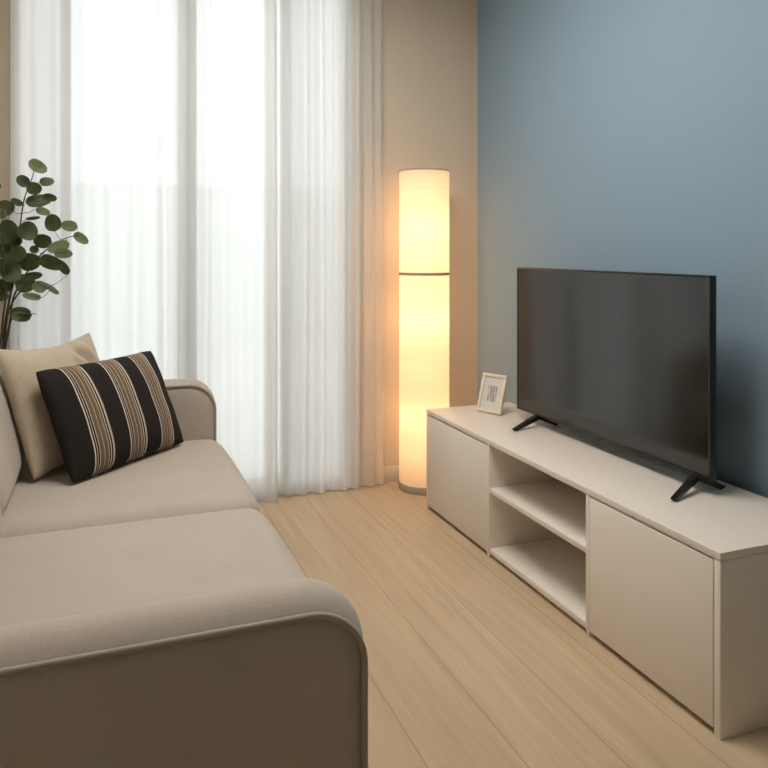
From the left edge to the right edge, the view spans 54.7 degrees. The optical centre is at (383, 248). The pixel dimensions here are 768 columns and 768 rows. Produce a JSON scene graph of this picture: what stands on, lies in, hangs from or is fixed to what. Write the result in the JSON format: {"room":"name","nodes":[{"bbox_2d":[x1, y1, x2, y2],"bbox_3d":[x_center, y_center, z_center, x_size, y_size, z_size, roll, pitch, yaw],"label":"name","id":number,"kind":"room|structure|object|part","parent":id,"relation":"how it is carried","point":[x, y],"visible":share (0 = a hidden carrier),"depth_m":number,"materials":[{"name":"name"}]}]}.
{"room":"living room","nodes":[
{"label":"living room","id":0,"kind":"room"},
{"bbox_2d":[0,0,477,466],"bbox_3d":[-0.893,-0.164,3.920,3.038,2.950,0.160,0,0,-21],"label":"wall","id":1,"kind":"structure","parent":0,"point":[430,47],"depth_m":4.28,"materials":[{"name":"beige paint"}]},
{"bbox_2d":[9,0,9,349],"bbox_3d":[-0.991,-0.089,3.872,1.720,2.800,0.140,0,0,-21],"label":"window","id":2,"kind":"structure","parent":1,"relation":"in","point":[9,0],"depth_m":3.52,"materials":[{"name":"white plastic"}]},
{"bbox_2d":[384,465,398,481],"bbox_3d":[-0.862,1.268,3.839,3.038,0.085,0.014,0,0,-21],"label":"baseboard","id":3,"kind":"structure","parent":1,"relation":"attached to","point":[391,473],"depth_m":4.18,"materials":[{"name":"paint"}]},
{"bbox_2d":[257,481,767,767],"bbox_3d":[0.331,1.361,0.727,3.358,0.100,7.040,0,0,-21],"label":"floor","id":4,"kind":"structure","parent":0,"point":[470,665],"depth_m":2.33,"materials":[{"name":"brown wood"}]},
{"bbox_2d":[0,159,88,348],"bbox_3d":[-1.654,0.457,3.275,0.651,1.709,0.218,0,0,-21],"label":"potted plant","id":5,"kind":"object","parent":4,"relation":"on","point":[14,256],"visible":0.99,"depth_m":3.27,"materials":[{"name":"green plant"}]},
{"bbox_2d":[0,372,367,767],"bbox_3d":[-0.905,0.863,2.247,1.151,0.895,2.336,0,0,-21],"label":"sofa","id":6,"kind":"object","parent":4,"relation":"on","point":[152,615],"visible":0.91,"depth_m":1.31,"materials":[{"name":"beige fabric"}]},
{"bbox_2d":[0,507,2,533],"bbox_3d":[-1.055,0.648,1.663,0.278,0.465,1.057,0,0,-21],"label":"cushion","id":7,"kind":"object","parent":6,"relation":"on","point":[1,518],"depth_m":2.08,"materials":[{"name":"beige fabric"}]},
{"bbox_2d":[0,372,24,512],"bbox_3d":[-1.431,0.648,2.608,0.278,0.465,0.953,0,0,-21],"label":"cushion","id":8,"kind":"object","parent":6,"relation":"on","point":[12,454],"depth_m":2.52,"materials":[{"name":"beige fabric"}]},
{"bbox_2d":[0,333,99,479],"bbox_3d":[-1.260,0.593,2.926,0.218,0.463,0.557,0,0,12],"label":"throw pillow","id":9,"kind":"object","parent":6,"relation":"on","point":[18,368],"visible":0.44,"depth_m":2.71,"materials":[{"name":"beige fabric"}]},
{"bbox_2d":[36,351,183,482],"bbox_3d":[-1.058,0.635,2.928,0.236,0.384,0.620,0,0,24],"label":"throw pillow","id":10,"kind":"object","parent":6,"relation":"on","point":[104,415],"visible":1,"depth_m":2.81,"materials":[{"name":"black fabric"}]},
{"bbox_2d":[0,439,259,537],"bbox_3d":[-1.008,0.950,2.780,0.952,0.230,0.946,0,0,-21],"label":"seat cushion","id":11,"kind":"object","parent":6,"relation":"on","point":[191,476],"depth_m":2.56,"materials":[{"name":"beige fabric"}]},
{"bbox_2d":[0,508,306,626],"bbox_3d":[-0.645,0.950,1.833,0.952,0.230,1.088,0,0,-21],"label":"seat cushion","id":12,"kind":"object","parent":6,"relation":"on","point":[49,574],"depth_m":1.98,"materials":[{"name":"beige fabric"}]},
{"bbox_3d":[-0.549,0.933,1.216,1.076,0.636,0.152,0,0,-21],"label":"arm","id":13,"kind":"part","parent":6,"relation":"part of","materials":[{"name":"beige fabric"}]},
{"bbox_3d":[-1.306,0.923,3.250,1.107,0.656,0.169,0,0,-21],"label":"arm","id":14,"kind":"part","parent":6,"relation":"part of","materials":[{"name":"beige fabric"}]},
{"bbox_2d":[398,168,449,495],"bbox_3d":[0.221,0.440,4.085,0.284,1.742,0.284,0,0,-18],"label":"floor lamp","id":15,"kind":"object","parent":4,"relation":"on","point":[424,273],"visible":0.89,"depth_m":3.96,"materials":[{"name":"white fabric"}]},
{"bbox_3d":[0.221,-0.148,4.085,0.278,0.557,0.278,0,0,-21],"label":"lamp shade","id":16,"kind":"part","parent":15,"relation":"part of","materials":[{"name":"paper"}]},
{"bbox_3d":[0.221,0.707,4.085,0.278,1.133,0.278,0,0,-21],"label":"lamp shade","id":17,"kind":"part","parent":15,"relation":"part of","materials":[{"name":"paper"}]},
{"bbox_2d":[426,402,767,739],"bbox_3d":[0.782,1.061,2.954,0.486,0.500,1.907,0,0,-21],"label":"tv stand","id":18,"kind":"object","parent":4,"relation":"on","point":[678,590],"visible":0.97,"depth_m":2.42,"materials":[{"name":"white laminate"}]},
{"bbox_3d":[0.445,1.073,3.834,0.485,0.477,0.022,0,0,-21],"label":"panel","id":19,"kind":"part","parent":18,"relation":"part of","materials":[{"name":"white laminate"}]},
{"bbox_3d":[0.341,1.065,3.451,0.018,0.452,0.611,0,0,-21],"label":"door","id":20,"kind":"part","parent":18,"relation":"part of","materials":[{"name":"white laminate"}]},
{"bbox_2d":[476,372,508,414],"bbox_3d":[0.544,0.716,3.685,0.090,0.188,0.150,0,0,-43],"label":"photo frame","id":21,"kind":"object","parent":18,"relation":"on","point":[493,388],"visible":1,"depth_m":3.67,"materials":[{"name":"beige wood"}]},
{"bbox_2d":[486,385,497,401],"bbox_3d":[0.536,0.717,3.677,0.001,0.078,0.058,23,-15,-41],"label":"print","id":22,"kind":"object","parent":21,"relation":"attached to","point":[492,390],"depth_m":3.68},
{"bbox_2d":[490,479,585,552],"bbox_3d":[0.789,1.028,2.924,0.470,0.021,0.671,0,0,-21],"label":"shelf","id":23,"kind":"object","parent":18,"relation":"attached to","point":[554,504],"depth_m":2.96,"materials":[{"name":"white laminate"}]},
{"bbox_2d":[512,267,725,500],"bbox_3d":[0.832,0.449,2.979,0.265,0.724,1.205,0,0,-21],"label":"television","id":24,"kind":"object","parent":18,"relation":"on","point":[624,360],"visible":1,"depth_m":2.81,"materials":[{"name":"black plastic"}]},
{"bbox_3d":[0.681,0.781,3.370,0.265,0.058,0.051,0,0,-27],"label":"leg","id":25,"kind":"part","parent":24,"relation":"part of","materials":[{"name":"black plastic"}]},
{"bbox_3d":[1.026,0.781,2.465,0.269,0.058,0.067,0,0,-30],"label":"leg","id":26,"kind":"part","parent":24,"relation":"part of","materials":[{"name":"black plastic"}]},
{"bbox_3d":[0.799,1.065,2.256,0.018,0.452,0.540,0,0,-21],"label":"door","id":27,"kind":"part","parent":18,"relation":"part of","materials":[{"name":"white laminate"}]},
{"bbox_3d":[1.119,1.073,2.074,0.485,0.477,0.022,0,0,-21],"label":"panel","id":28,"kind":"part","parent":18,"relation":"part of","materials":[{"name":"white laminate"}]},
{"bbox_2d":[478,0,767,497],"bbox_3d":[1.828,-0.164,1.290,0.160,2.950,7.020,0,0,-21],"label":"wall","id":29,"kind":"structure","parent":0,"point":[614,135],"depth_m":3.11,"materials":[{"name":"blue paint"}]},
{"bbox_3d":[0.334,-1.689,0.717,3.358,0.100,7.020,0,0,-21],"label":"ceiling","id":30,"kind":"structure","parent":0,"visible":0},
{"bbox_3d":[-0.863,-1.629,3.733,2.060,0.020,0.130,0,0,-21],"label":"trim","id":31,"kind":"structure","parent":30,"relation":"attached to","visible":0},
{"bbox_2d":[10,0,277,502],"bbox_3d":[-1.134,-0.156,3.625,1.247,2.926,0.053,0,0,-21],"label":"sheer curtain","id":32,"kind":"object","parent":31,"relation":"hanging from","point":[153,123],"visible":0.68,"depth_m":3.65,"materials":[{"name":"white fabric"}]},
{"bbox_2d":[277,0,383,495],"bbox_3d":[-0.313,-0.160,3.976,0.662,2.918,0.054,0,0,-21],"label":"sheer curtain","id":33,"kind":"object","parent":31,"relation":"hanging from","point":[330,429],"visible":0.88,"depth_m":3.99,"materials":[{"name":"white fabric"}]}
]}

